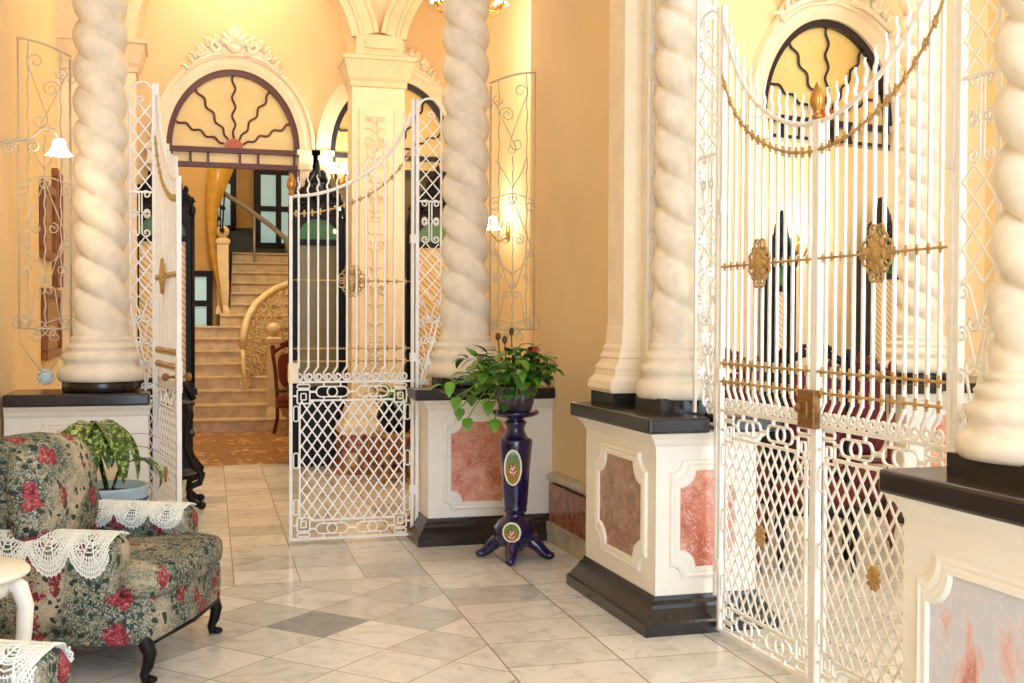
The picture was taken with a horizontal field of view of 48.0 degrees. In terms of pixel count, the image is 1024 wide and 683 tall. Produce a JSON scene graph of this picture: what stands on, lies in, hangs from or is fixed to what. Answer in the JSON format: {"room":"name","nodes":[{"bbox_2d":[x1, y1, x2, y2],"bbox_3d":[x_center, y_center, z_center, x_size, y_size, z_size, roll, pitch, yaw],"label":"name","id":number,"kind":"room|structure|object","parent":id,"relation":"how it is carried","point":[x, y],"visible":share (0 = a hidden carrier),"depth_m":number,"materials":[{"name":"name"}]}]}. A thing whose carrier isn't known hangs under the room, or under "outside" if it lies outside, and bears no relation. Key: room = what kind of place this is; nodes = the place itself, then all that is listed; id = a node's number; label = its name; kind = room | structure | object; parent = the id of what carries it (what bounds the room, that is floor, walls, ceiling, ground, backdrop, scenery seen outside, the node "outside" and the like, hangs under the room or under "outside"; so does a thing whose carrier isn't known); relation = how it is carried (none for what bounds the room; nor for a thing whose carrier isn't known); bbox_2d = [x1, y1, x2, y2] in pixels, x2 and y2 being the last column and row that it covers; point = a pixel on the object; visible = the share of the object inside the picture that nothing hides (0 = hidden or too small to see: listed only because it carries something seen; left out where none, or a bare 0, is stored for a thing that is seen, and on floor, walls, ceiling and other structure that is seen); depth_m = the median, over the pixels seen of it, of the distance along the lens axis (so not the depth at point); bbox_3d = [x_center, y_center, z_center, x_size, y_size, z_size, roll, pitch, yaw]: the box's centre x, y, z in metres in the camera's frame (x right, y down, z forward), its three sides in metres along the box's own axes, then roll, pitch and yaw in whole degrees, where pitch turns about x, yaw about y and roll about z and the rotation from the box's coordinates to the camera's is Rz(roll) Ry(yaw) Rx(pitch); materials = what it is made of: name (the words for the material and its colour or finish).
{"room":"historic interior","nodes":[
{"label":"historic interior","id":0,"kind":"room"},
{"bbox_2d":[0,0,58,436],"bbox_3d":[-2.348,-1.391,3.920,0.300,5.600,14.900,0,1,-16],"label":"wall","id":1,"kind":"structure","parent":0,"point":[36,20],"depth_m":7.92,"materials":[{"name":"paint"}]},
{"bbox_2d":[0,127,72,157],"bbox_3d":[-2.714,-1.124,6.497,0.454,0.177,0.158,0,1,-16],"label":"wall sconce","id":2,"kind":"object","parent":1,"relation":"attached to","point":[59,147],"visible":1,"depth_m":6.50,"materials":[{"name":"glass"}]},
{"bbox_2d":[39,179,56,261],"bbox_3d":[-3.720,-0.957,9.234,0.050,0.600,0.850,0,1,-16],"label":"picture frame","id":3,"kind":"object","parent":1,"relation":"attached to","point":[51,215],"visible":0.78,"depth_m":9.23,"materials":[{"name":"brown wood"}]},
{"bbox_2d":[41,287,61,360],"bbox_3d":[-3.801,-0.148,9.514,0.050,0.570,1.200,0,1,-16],"label":"picture frame","id":4,"kind":"object","parent":1,"relation":"attached to","point":[50,349],"visible":0.77,"depth_m":9.38,"materials":[{"name":"brown wood"}]},
{"bbox_2d":[52,168,63,287],"bbox_3d":[-3.938,-0.973,9.977,0.050,1.000,0.500,0,1,-16],"label":"picture frame","id":5,"kind":"object","parent":1,"relation":"attached to","point":[56,185],"visible":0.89,"depth_m":9.79,"materials":[{"name":"brown wood"}]},
{"bbox_2d":[56,33,147,388],"bbox_3d":[-3.742,-0.730,10.572,0.760,3.990,0.580,0,1,-16],"label":"pilaster","id":6,"kind":"object","parent":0,"point":[136,52],"visible":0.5,"depth_m":10.31,"materials":[{"name":"beige paint"}]},
{"bbox_2d":[178,167,217,325],"bbox_3d":[-5.309,-1.680,17.273,1.720,5.600,0.200,0,1,-16],"label":"wall","id":7,"kind":"structure","parent":0,"point":[195,178],"depth_m":17.34,"materials":[{"name":"paint"}]},
{"bbox_2d":[195,271,212,325],"bbox_3d":[-4.728,-0.573,17.311,0.437,0.980,0.080,0,1,-16],"label":"window","id":8,"kind":"structure","parent":7,"relation":"in","point":[203,279],"depth_m":17.32,"materials":[{"name":"teal glass"}]},
{"bbox_2d":[218,228,287,292],"bbox_3d":[-3.606,-0.400,18.581,2.280,3.000,2.700,0,1,-16],"label":"trim","id":9,"kind":"structure","parent":7,"relation":"attached to","point":[241,240],"depth_m":19.57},
{"bbox_2d":[57,0,423,53],"bbox_3d":[-2.162,-3.532,10.983,4.032,1.610,0.400,0,1,-16],"label":"wall","id":10,"kind":"structure","parent":0,"point":[67,18],"depth_m":10.98,"materials":[{"name":"paint"}]},
{"bbox_2d":[123,0,378,38],"bbox_3d":[-2.459,-3.346,10.640,2.480,1.250,0.100,0,1,-16],"label":"trim","id":11,"kind":"structure","parent":10,"relation":"attached to","point":[359,14],"depth_m":10.91,"materials":[{"name":"paint"}]},
{"bbox_2d":[355,33,402,56],"bbox_3d":[-1.268,-2.829,10.999,0.445,0.190,0.100,0,1,-16],"label":"trim","id":12,"kind":"structure","parent":10,"relation":"attached to","point":[369,44],"depth_m":10.97,"materials":[{"name":"paint"}]},
{"bbox_2d":[379,0,422,40],"bbox_3d":[-0.718,-3.435,11.148,1.137,1.068,0.100,0,1,-16],"label":"trim","id":13,"kind":"structure","parent":10,"relation":"attached to","point":[398,16],"depth_m":11.03,"materials":[{"name":"paint"}]},
{"bbox_2d":[218,169,282,325],"bbox_3d":[-4.305,-1.730,19.858,5.500,5.600,0.200,0,1,-16],"label":"wall","id":14,"kind":"structure","parent":0,"point":[251,171],"depth_m":19.70,"materials":[{"name":"paint"}]},
{"bbox_2d":[218,169,235,230],"bbox_3d":[-4.888,-2.725,19.499,0.407,1.690,0.080,0,1,-16],"label":"window","id":15,"kind":"structure","parent":14,"relation":"in","point":[230,211],"depth_m":19.52,"materials":[{"name":"teal glass"}]},
{"bbox_2d":[236,169,249,227],"bbox_3d":[-4.576,-3.225,19.564,0.220,2.600,0.150,0,1,-16],"label":"trim","id":16,"kind":"structure","parent":14,"relation":"attached to","point":[242,175],"depth_m":19.51,"materials":[{"name":"paint"}]},
{"bbox_2d":[254,170,296,248],"bbox_3d":[-4.023,-2.586,19.755,0.804,1.970,0.080,0,1,-16],"label":"window","id":17,"kind":"structure","parent":14,"relation":"in","point":[271,197],"depth_m":19.73,"materials":[{"name":"teal glass"}]},
{"bbox_2d":[137,0,446,192],"bbox_3d":[-2.427,-1.554,11.788,3.970,5.600,0.250,0,1,-16],"label":"wall","id":18,"kind":"structure","parent":0,"point":[307,38],"depth_m":11.64,"materials":[{"name":"paint"}]},
{"bbox_2d":[166,70,298,170],"bbox_3d":[-2.797,-2.232,11.571,1.300,0.980,0.070,0,1,-16],"label":"window","id":19,"kind":"structure","parent":18,"relation":"in","point":[228,119],"depth_m":11.57,"materials":[{"name":"beige glass"}]},
{"bbox_2d":[145,52,319,187],"bbox_3d":[-2.779,-0.820,11.518,1.700,4.140,0.100,0,1,-16],"label":"trim","id":20,"kind":"structure","parent":18,"relation":"attached to","point":[308,156],"depth_m":11.53,"materials":[{"name":"beige paint"}]},
{"bbox_2d":[180,24,286,75],"bbox_3d":[-2.757,-2.886,11.431,1.037,0.535,0.114,0,1,-16],"label":"crest","id":21,"kind":"object","parent":18,"relation":"attached to","point":[232,40],"visible":1,"depth_m":11.40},
{"bbox_2d":[289,171,295,198],"bbox_3d":[-2.261,-0.265,11.854,0.060,3.020,0.170,0,1,-16],"label":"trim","id":22,"kind":"structure","parent":18,"relation":"attached to","point":[292,172],"depth_m":11.75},
{"bbox_2d":[331,173,429,398],"bbox_3d":[-1.312,-0.269,12.242,1.300,3.020,0.040,0,1,-16],"label":"door","id":23,"kind":"structure","parent":18,"relation":"in","point":[425,179],"depth_m":12.26,"materials":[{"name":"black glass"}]},
{"bbox_2d":[315,70,446,178],"bbox_3d":[-1.234,-0.823,11.971,1.700,4.140,0.100,0,1,-16],"label":"trim","id":24,"kind":"structure","parent":18,"relation":"attached to","point":[337,100],"depth_m":11.77,"materials":[{"name":"beige paint"}]},
{"bbox_2d":[331,83,446,176],"bbox_3d":[-1.252,-2.235,12.023,1.300,0.980,0.070,0,1,-16],"label":"window","id":25,"kind":"structure","parent":18,"relation":"in","point":[339,140],"depth_m":12.09,"materials":[{"name":"yellow glass"}]},
{"bbox_2d":[403,44,443,85],"bbox_3d":[-1.212,-2.889,11.883,1.037,0.535,0.114,0,1,-16],"label":"crest","id":26,"kind":"object","parent":18,"relation":"attached to","point":[423,66],"visible":0.31,"depth_m":11.97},
{"bbox_2d":[430,0,442,13],"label":"chandelier","id":27,"kind":"object","parent":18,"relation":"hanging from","point":[437,2],"depth_m":9.74,"materials":[{"name":"gold metal"}]},
{"bbox_2d":[66,418,903,682],"bbox_3d":[0.681,1.354,9.609,9.300,0.100,24.000,0,1,-16],"label":"floor","id":28,"kind":"structure","parent":0,"point":[391,609],"depth_m":5.82,"materials":[{"name":"tile"}]},
{"bbox_2d":[0,556,33,640],"bbox_3d":[-1.848,1.081,3.776,0.498,0.666,0.498,-1,2,-39],"label":"side table","id":29,"kind":"object","parent":28,"relation":"on","point":[12,570],"visible":0.88,"depth_m":3.79,"materials":[{"name":"white paint"}]},
{"bbox_2d":[0,646,70,682],"bbox_3d":[-1.541,0.942,2.739,0.950,1.000,0.974,0,1,6],"label":"armchair","id":30,"kind":"object","parent":28,"relation":"on","point":[54,666],"visible":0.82,"depth_m":3.07,"materials":[{"name":"multicoloured fabric"}]},
{"bbox_2d":[0,639,73,682],"bbox_3d":[-1.485,0.878,3.118,0.522,0.146,0.225,0,1,6],"label":"lace doily","id":31,"kind":"object","parent":30,"relation":"on","point":[29,649],"visible":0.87,"depth_m":3.04,"materials":[{"name":"white fabric"}]},
{"bbox_2d":[2,389,152,500],"bbox_3d":[-2.676,0.826,7.173,0.850,1.030,0.565,0,1,-16],"label":"pedestal","id":32,"kind":"object","parent":28,"relation":"on","point":[30,410],"visible":0.3,"depth_m":6.96,"materials":[{"name":"white paint"}]},
{"bbox_2d":[57,0,144,392],"bbox_3d":[-2.566,-1.890,7.170,0.518,4.400,0.518,0,1,-3],"label":"twisted column","id":33,"kind":"structure","parent":32,"relation":"on","point":[100,356],"depth_m":7.06,"materials":[{"name":"white stone"}]},
{"bbox_2d":[11,37,75,384],"bbox_3d":[-2.890,-0.797,7.120,0.388,2.139,0.027,0,1,-16],"label":"grille","id":34,"kind":"object","parent":33,"relation":"attached to","point":[45,376],"visible":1,"depth_m":7.12,"materials":[{"name":"metal"}]},
{"bbox_2d":[0,432,222,682],"bbox_3d":[-1.833,0.892,5.097,0.950,1.000,0.974,0,1,6],"label":"armchair","id":35,"kind":"object","parent":28,"relation":"on","point":[155,582],"visible":0.88,"depth_m":4.70,"materials":[{"name":"multicoloured fabric"}]},
{"bbox_2d":[6,433,98,541],"bbox_3d":[-1.949,0.645,4.916,0.203,0.500,0.600,0,1,6],"label":"cushion","id":36,"kind":"object","parent":35,"relation":"on","point":[52,482],"depth_m":4.74,"materials":[{"name":"multicoloured fabric"}]},
{"bbox_2d":[0,528,128,579],"bbox_3d":[-1.857,0.863,4.737,0.521,0.186,0.220,0,1,6],"label":"lace doily","id":37,"kind":"object","parent":35,"relation":"on","point":[73,535],"visible":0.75,"depth_m":4.64,"materials":[{"name":"white fabric"}]},
{"bbox_2d":[95,499,195,529],"bbox_3d":[-1.767,0.816,5.470,0.501,0.122,0.217,0,1,6],"label":"lace doily","id":38,"kind":"object","parent":35,"relation":"on","point":[114,506],"visible":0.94,"depth_m":5.38,"materials":[{"name":"white fabric"}]},
{"bbox_2d":[119,532,222,598],"bbox_3d":[-1.710,0.970,5.098,0.703,0.145,0.840,0,1,6],"label":"seat cushion","id":39,"kind":"object","parent":35,"relation":"on","point":[159,565],"depth_m":4.91,"materials":[{"name":"multicoloured fabric"}]},
{"bbox_2d":[61,419,172,500],"bbox_3d":[-2.195,0.891,6.225,0.628,0.941,0.533,1,1,16],"label":"potted plant","id":40,"kind":"object","parent":28,"relation":"on","point":[107,439],"visible":0.4,"depth_m":6.12,"materials":[{"name":"green plant"}]},
{"bbox_2d":[128,81,155,500],"bbox_3d":[-2.350,-0.155,7.302,0.188,2.988,0.028,0,1,-16],"label":"lattice screen","id":41,"kind":"object","parent":28,"relation":"on","point":[153,296],"visible":0.9,"depth_m":7.29,"materials":[{"name":"white metal"}]},
{"bbox_2d":[154,83,191,501],"bbox_3d":[-2.079,-0.148,6.948,0.168,2.950,0.856,0,1,-25],"label":"gate leaf","id":42,"kind":"object","parent":41,"relation":"attached to","point":[167,230],"visible":0.84,"depth_m":6.90,"materials":[{"name":"white metal"}]},
{"bbox_2d":[137,170,196,469],"bbox_3d":[-3.368,-0.284,11.097,0.640,3.080,0.240,0,1,-16],"label":"mirror","id":43,"kind":"object","parent":28,"relation":"on","point":[188,210],"visible":0.3,"depth_m":11.11,"materials":[{"name":"brown wood"}]},
{"bbox_2d":[139,241,185,388],"bbox_3d":[-3.378,-0.255,11.131,0.440,1.420,0.030,0,1,-16],"label":"mirror glass","id":44,"kind":"object","parent":43,"relation":"on","point":[145,262],"depth_m":11.08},
{"bbox_2d":[140,377,205,508],"bbox_3d":[-2.765,0.786,9.025,0.700,1.027,0.520,0,1,-16],"label":"whatnot","id":45,"kind":"object","parent":28,"relation":"on","point":[195,464],"visible":0.44,"depth_m":8.90,"materials":[{"name":"brown wood"}]},
{"bbox_2d":[150,468,194,481],"bbox_3d":[-2.766,1.047,9.031,0.540,0.030,0.520,0,1,-16],"label":"shelf","id":46,"kind":"object","parent":45,"relation":"attached to","point":[187,474],"depth_m":8.96,"materials":[{"name":"brown wood"}]},
{"bbox_2d":[150,429,194,438],"bbox_3d":[-2.765,0.727,9.024,0.540,0.030,0.460,0,1,-16],"label":"shelf","id":47,"kind":"object","parent":45,"relation":"attached to","point":[186,434],"depth_m":8.87,"materials":[{"name":"brown wood"}]},
{"bbox_2d":[151,400,194,407],"bbox_3d":[-2.764,0.487,9.019,0.540,0.030,0.400,0,1,-16],"label":"shelf","id":48,"kind":"object","parent":45,"relation":"attached to","point":[185,403],"depth_m":8.94,"materials":[{"name":"brown wood"}]},
{"bbox_2d":[193,252,288,432],"bbox_3d":[-3.609,-0.150,17.403,2.850,2.550,4.870,0,1,-16],"label":"staircase","id":49,"kind":"structure","parent":28,"relation":"on","point":[220,405],"depth_m":16.23,"materials":[{"name":"stone"}]},
{"bbox_2d":[206,168,233,310],"bbox_3d":[-4.329,-1.625,17.238,0.480,2.340,0.120,0,1,-16],"label":"curtain","id":50,"kind":"object","parent":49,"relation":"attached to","point":[218,179],"visible":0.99,"depth_m":17.16,"materials":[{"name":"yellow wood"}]},
{"bbox_2d":[215,225,229,313],"bbox_3d":[-4.371,-1.083,17.383,0.216,1.350,0.216,0,1,-16],"label":"newel post","id":51,"kind":"object","parent":49,"relation":"on","point":[222,243],"visible":0.94,"depth_m":17.31,"materials":[{"name":"paint"}]},
{"bbox_2d":[223,191,287,261],"bbox_3d":[-4.218,-1.738,18.720,0.144,1.466,1.445,1,2,43],"label":"handrail","id":52,"kind":"object","parent":49,"relation":"on","point":[271,226],"visible":0.74,"depth_m":18.73,"materials":[{"name":"brown wood"}]},
{"bbox_2d":[239,281,287,389],"bbox_3d":[-3.369,-0.135,16.299,0.238,1.727,1.679,1,1,21],"label":"banister","id":53,"kind":"object","parent":49,"relation":"on","point":[246,330],"visible":0.72,"depth_m":15.99,"materials":[{"name":"paint"}]},
{"bbox_2d":[265,322,281,417],"bbox_3d":[-3.151,0.375,15.219,0.205,1.254,0.205,0,1,-16],"label":"newel post","id":54,"kind":"object","parent":49,"relation":"on","point":[273,329],"visible":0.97,"depth_m":15.14,"materials":[{"name":"paint"}]},
{"bbox_2d":[271,340,288,433],"bbox_3d":[-2.757,0.586,14.769,0.496,1.207,0.561,-1,2,-45],"label":"carved chair","id":55,"kind":"object","parent":28,"relation":"on","point":[282,401],"visible":0.48,"depth_m":14.77,"materials":[{"name":"red wood"}]},
{"bbox_2d":[286,160,346,466],"bbox_3d":[-1.957,-0.289,11.614,0.620,3.080,0.240,0,1,-16],"label":"mirror","id":56,"kind":"object","parent":28,"relation":"on","point":[322,391],"visible":0.61,"depth_m":11.60,"materials":[{"name":"brown wood"}]},
{"bbox_2d":[298,245,337,385],"bbox_3d":[-1.967,-0.259,11.649,0.420,1.420,0.030,0,1,-16],"label":"mirror glass","id":57,"kind":"object","parent":56,"relation":"on","point":[303,248],"depth_m":11.63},
{"bbox_2d":[326,163,346,232],"bbox_3d":[-1.726,-1.451,11.728,0.344,0.718,0.240,0,1,-16],"label":"wall sconce","id":58,"kind":"object","parent":56,"relation":"attached to","point":[342,172],"visible":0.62,"depth_m":11.65,"materials":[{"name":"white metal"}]},
{"bbox_2d":[286,99,415,541],"bbox_3d":[-1.071,-0.159,7.685,0.861,2.950,0.077,0,1,-16],"label":"gate leaf","id":59,"kind":"object","parent":28,"relation":"on","point":[351,280],"visible":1,"depth_m":7.68,"materials":[{"name":"white metal"}]},
{"bbox_2d":[331,53,416,475],"bbox_3d":[-1.342,-0.734,11.274,0.790,3.990,0.660,0,1,-16],"label":"stone pier","id":60,"kind":"object","parent":28,"relation":"on","point":[375,85],"visible":0.76,"depth_m":11.06,"materials":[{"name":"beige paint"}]},
{"bbox_2d":[370,430,409,482],"bbox_3d":[-1.060,1.053,10.604,0.500,0.446,0.500,0,1,-16],"label":"table","id":61,"kind":"object","parent":28,"relation":"on","point":[383,436],"visible":0.45,"depth_m":10.48,"materials":[{"name":"brown wood"}]},
{"bbox_2d":[364,384,409,432],"bbox_3d":[-1.051,0.616,10.599,0.602,0.428,0.638,1,1,32],"label":"potted plant","id":62,"kind":"object","parent":61,"relation":"on","point":[383,407],"visible":0.35,"depth_m":10.46,"materials":[{"name":"green plant"}]},
{"bbox_2d":[382,463,407,468],"bbox_3d":[-1.060,1.144,10.606,0.280,0.025,0.280,0,1,-16],"label":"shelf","id":63,"kind":"object","parent":61,"relation":"attached to","point":[393,465],"depth_m":10.52,"materials":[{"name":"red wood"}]},
{"bbox_2d":[404,98,445,520],"bbox_3d":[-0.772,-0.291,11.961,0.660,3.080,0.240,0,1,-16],"label":"lattice screen","id":64,"kind":"object","parent":28,"relation":"on","point":[425,250],"visible":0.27,"depth_m":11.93,"materials":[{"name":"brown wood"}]},
{"bbox_2d":[419,248,445,384],"bbox_3d":[-0.782,-0.262,11.996,0.460,1.420,0.030,0,1,-16],"label":"mirror glass","id":65,"kind":"object","parent":64,"relation":"on","point":[432,275],"depth_m":11.95,"materials":[{"name":"beige mirror"}]},
{"bbox_2d":[402,384,554,547],"bbox_3d":[-0.243,0.821,7.886,0.960,1.030,0.565,0,1,-16],"label":"pedestal","id":66,"kind":"object","parent":28,"relation":"on","point":[460,499],"visible":0.59,"depth_m":7.66,"materials":[{"name":"white paint"}]},
{"bbox_2d":[427,0,499,387],"bbox_3d":[-0.315,-1.894,7.829,0.518,4.400,0.518,0,1,-31],"label":"twisted column","id":67,"kind":"structure","parent":66,"relation":"on","point":[464,309],"depth_m":7.71,"materials":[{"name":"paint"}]},
{"bbox_2d":[475,409,554,565],"bbox_3d":[0.020,0.891,7.164,0.376,0.922,0.376,-1,1,-37],"label":"plant stand","id":68,"kind":"object","parent":28,"relation":"on","point":[514,531],"visible":0.98,"depth_m":7.09,"materials":[{"name":"ceramic"}]},
{"bbox_2d":[430,328,563,433],"bbox_3d":[-0.122,0.234,7.136,0.792,0.642,0.732,1,1,30],"label":"potted plant","id":69,"kind":"object","parent":68,"relation":"on","point":[516,394],"visible":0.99,"depth_m":7.02,"materials":[{"name":"green plant"}]},
{"bbox_2d":[566,401,780,637],"bbox_3d":[0.807,0.864,6.032,0.705,1.030,1.145,0,1,-16],"label":"pedestal","id":70,"kind":"object","parent":28,"relation":"on","point":[647,562],"visible":0.81,"depth_m":5.58,"materials":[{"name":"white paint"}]},
{"bbox_2d":[588,0,660,406],"bbox_3d":[0.642,-1.943,6.274,0.335,4.570,0.349,0,1,-16],"label":"pilaster","id":71,"kind":"object","parent":70,"relation":"on","point":[615,379],"visible":0.6,"depth_m":6.16,"materials":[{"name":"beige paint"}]},
{"bbox_2d":[645,0,659,360],"bbox_3d":[0.740,-1.926,5.995,0.068,4.390,0.020,0,1,-16],"label":"strip","id":72,"kind":"object","parent":71,"relation":"attached to","point":[650,46],"visible":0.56,"depth_m":6.01,"materials":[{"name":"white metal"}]},
{"bbox_2d":[635,0,724,413],"bbox_3d":[0.866,-1.848,5.841,0.446,4.400,0.446,0,1,-31],"label":"twisted column","id":73,"kind":"structure","parent":70,"relation":"on","point":[666,384],"depth_m":5.75,"materials":[{"name":"beige stone"}]},
{"bbox_2d":[693,0,715,411],"bbox_3d":[0.948,-1.883,5.614,0.100,4.460,0.020,0,1,-16],"label":"strip","id":74,"kind":"object","parent":70,"relation":"on","point":[698,44],"visible":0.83,"depth_m":5.63,"materials":[{"name":"white metal"}]},
{"bbox_2d":[697,7,720,594],"bbox_3d":[0.951,-0.196,5.578,0.028,2.808,0.255,0,1,-16],"label":"lattice screen","id":75,"kind":"object","parent":70,"relation":"attached to","point":[709,183],"visible":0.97,"depth_m":5.51,"materials":[{"name":"white metal"}]},
{"bbox_2d":[714,348,764,573],"bbox_3d":[1.238,0.705,6.929,0.496,1.327,0.561,0,1,4],"label":"carved chair","id":76,"kind":"object","parent":28,"relation":"on","point":[758,513],"visible":0.09,"depth_m":7.11,"materials":[{"name":"wood"}]},
{"bbox_2d":[725,348,772,543],"bbox_3d":[1.493,0.698,7.837,0.496,1.307,0.561,0,1,4],"label":"carved chair","id":77,"kind":"object","parent":28,"relation":"on","point":[759,470],"visible":0.1,"depth_m":7.80,"materials":[{"name":"fabric"}]},
{"bbox_2d":[714,5,824,682],"bbox_3d":[1.086,-0.094,5.012,0.109,2.950,0.910,0,1,-17],"label":"gate leaf","id":78,"kind":"object","parent":28,"relation":"on","point":[806,412],"visible":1,"depth_m":5.04,"materials":[{"name":"white metal"}]},
{"bbox_2d":[761,210,796,503],"bbox_3d":[2.183,0.122,9.352,0.310,2.387,0.186,0,1,-27],"label":"mirror","id":79,"kind":"object","parent":28,"relation":"on","point":[771,433],"visible":0.38,"depth_m":9.32,"materials":[{"name":"brown wood"}]},
{"bbox_2d":[774,292,786,414],"bbox_3d":[2.171,0.145,9.377,0.155,1.100,0.023,0,1,-27],"label":"mirror glass","id":80,"kind":"object","parent":79,"relation":"on","point":[780,293],"depth_m":9.36,"materials":[{"name":"beige mirror"}]},
{"bbox_2d":[774,344,860,572],"bbox_3d":[1.847,0.681,7.000,0.496,1.377,0.561,0,1,12],"label":"carved chair","id":81,"kind":"object","parent":28,"relation":"on","point":[793,427],"visible":0.39,"depth_m":7.12,"materials":[{"name":"fabric"}]},
{"bbox_2d":[821,352,897,550],"bbox_3d":[2.315,0.715,7.657,0.496,1.287,0.561,1,1,18],"label":"carved chair","id":82,"kind":"object","parent":28,"relation":"on","point":[877,444],"visible":0.34,"depth_m":7.77,"materials":[{"name":"fabric"}]},
{"bbox_2d":[856,197,899,376],"bbox_3d":[3.161,0.031,9.854,0.448,2.556,0.199,0,1,-27],"label":"mirror","id":83,"kind":"object","parent":28,"relation":"on","point":[879,205],"visible":0.2,"depth_m":9.83,"materials":[{"name":"wood"}]},
{"bbox_2d":[875,279,891,374],"bbox_3d":[3.148,0.055,9.881,0.282,1.179,0.025,0,1,-27],"label":"mirror glass","id":84,"kind":"object","parent":83,"relation":"on","point":[888,281],"depth_m":9.87,"materials":[{"name":"beige mirror"}]},
{"bbox_2d":[811,0,956,682],"bbox_3d":[1.342,-0.077,4.219,0.054,2.950,0.859,0,1,-16],"label":"gate leaf","id":85,"kind":"object","parent":28,"relation":"on","point":[877,250],"visible":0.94,"depth_m":4.24,"materials":[{"name":"white metal"}]},
{"bbox_2d":[837,376,977,523],"bbox_3d":[3.287,0.813,8.979,1.450,1.030,0.950,0,1,-16],"label":"pedestal","id":86,"kind":"object","parent":28,"relation":"on","point":[911,458],"visible":0.23,"depth_m":8.57,"materials":[{"name":"white paint"}]},
{"bbox_2d":[885,0,947,380],"bbox_3d":[3.154,-1.901,8.865,0.580,4.400,0.580,1,1,24],"label":"twisted column","id":87,"kind":"structure","parent":86,"relation":"on","point":[901,3],"depth_m":8.73,"materials":[{"name":"beige stone"}]},
{"bbox_2d":[879,466,1023,682],"bbox_3d":[1.621,0.925,3.251,0.705,1.030,1.110,0,1,-16],"label":"pedestal","id":88,"kind":"object","parent":28,"relation":"on","point":[963,594],"visible":0.8,"depth_m":3.34,"materials":[{"name":"white paint"}]},
{"bbox_2d":[952,0,1003,451],"bbox_3d":[1.500,-0.154,3.704,0.028,2.808,0.214,0,1,-16],"label":"lattice screen","id":89,"kind":"object","parent":88,"relation":"attached to","point":[960,369],"visible":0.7,"depth_m":3.76,"materials":[{"name":"white metal"}]},
{"bbox_2d":[947,0,1023,488],"bbox_3d":[1.589,-1.639,3.353,0.518,4.092,0.518,0,1,-31],"label":"twisted column","id":90,"kind":"structure","parent":88,"relation":"on","point":[990,448],"depth_m":3.32,"materials":[{"name":"beige stone"}]},
{"bbox_2d":[484,0,530,383],"bbox_3d":[0.091,-1.511,10.217,0.480,5.600,4.180,0,1,-16],"label":"wall","id":91,"kind":"structure","parent":0,"point":[508,52],"depth_m":10.62,"materials":[{"name":"paint"}]},
{"bbox_2d":[488,0,507,17],"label":"chandelier","id":92,"kind":"object","parent":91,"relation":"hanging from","point":[499,4],"depth_m":9.76,"materials":[{"name":"gold metal"}]},
{"bbox_2d":[487,216,509,242],"bbox_3d":[-0.141,-1.030,10.607,0.259,0.240,0.183,0,1,1],"label":"wall sconce","id":93,"kind":"object","parent":91,"relation":"attached to","point":[494,222],"visible":0.65,"depth_m":10.61,"materials":[{"name":"white glass"}]},
{"bbox_2d":[488,72,539,367],"bbox_3d":[0.003,-0.803,7.967,0.403,2.139,0.027,0,1,-16],"label":"grille","id":94,"kind":"object","parent":91,"relation":"attached to","point":[521,73],"visible":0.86,"depth_m":7.96,"materials":[{"name":"metal"}]},
{"bbox_2d":[530,0,609,482],"bbox_3d":[0.525,-1.452,7.417,0.260,5.600,1.900,0,1,-16],"label":"wall","id":95,"kind":"structure","parent":0,"point":[570,38],"depth_m":7.47,"materials":[{"name":"paint"}]},
{"bbox_2d":[546,471,585,559],"bbox_3d":[0.426,1.118,7.194,0.065,0.470,1.200,0,1,-16],"label":"baseboard","id":96,"kind":"structure","parent":95,"relation":"attached to","point":[566,525],"depth_m":7.38,"materials":[{"name":"red stone"}]},
{"bbox_2d":[705,0,710,327],"bbox_3d":[0.912,-1.942,6.306,0.180,4.570,0.430,0,1,-16],"label":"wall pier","id":97,"kind":"object","parent":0,"point":[709,1],"depth_m":6.14,"materials":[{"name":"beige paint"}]},
{"bbox_2d":[708,0,987,479],"bbox_3d":[2.628,-1.493,9.855,4.270,5.600,0.200,0,1,-27],"label":"wall","id":98,"kind":"structure","parent":0,"point":[750,19],"depth_m":9.85,"materials":[{"name":"paint"}]},
{"bbox_2d":[795,229,811,256],"bbox_3d":[2.435,-0.813,9.530,0.162,0.229,0.234,0,1,-9],"label":"wall sconce","id":99,"kind":"object","parent":98,"relation":"attached to","point":[805,230],"visible":0.37,"depth_m":9.59,"materials":[{"name":"gold metal"}]},
{"bbox_2d":[739,0,901,465],"bbox_3d":[2.706,-0.671,9.746,1.904,4.471,0.100,0,1,-27],"label":"trim","id":100,"kind":"structure","parent":98,"relation":"attached to","point":[866,26],"depth_m":9.41,"materials":[{"name":"beige paint"}]},
{"bbox_2d":[765,19,891,150],"bbox_3d":[2.674,-2.195,9.790,1.456,1.058,0.070,0,1,-27],"label":"window","id":101,"kind":"structure","parent":98,"relation":"in","point":[822,51],"depth_m":9.77,"materials":[{"name":"yellow glass"}]},
{"bbox_2d":[771,0,895,42],"bbox_3d":[2.747,-2.908,9.640,1.400,0.722,0.154,0,1,-27],"label":"crest","id":102,"kind":"object","parent":98,"relation":"attached to","point":[874,8],"visible":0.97,"depth_m":9.75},
{"bbox_2d":[983,0,1008,364],"bbox_3d":[5.888,-1.397,5.862,0.200,5.600,14.000,0,1,-16],"label":"wall","id":103,"kind":"structure","parent":0,"point":[991,131],"depth_m":10.58,"materials":[{"name":"paint"}]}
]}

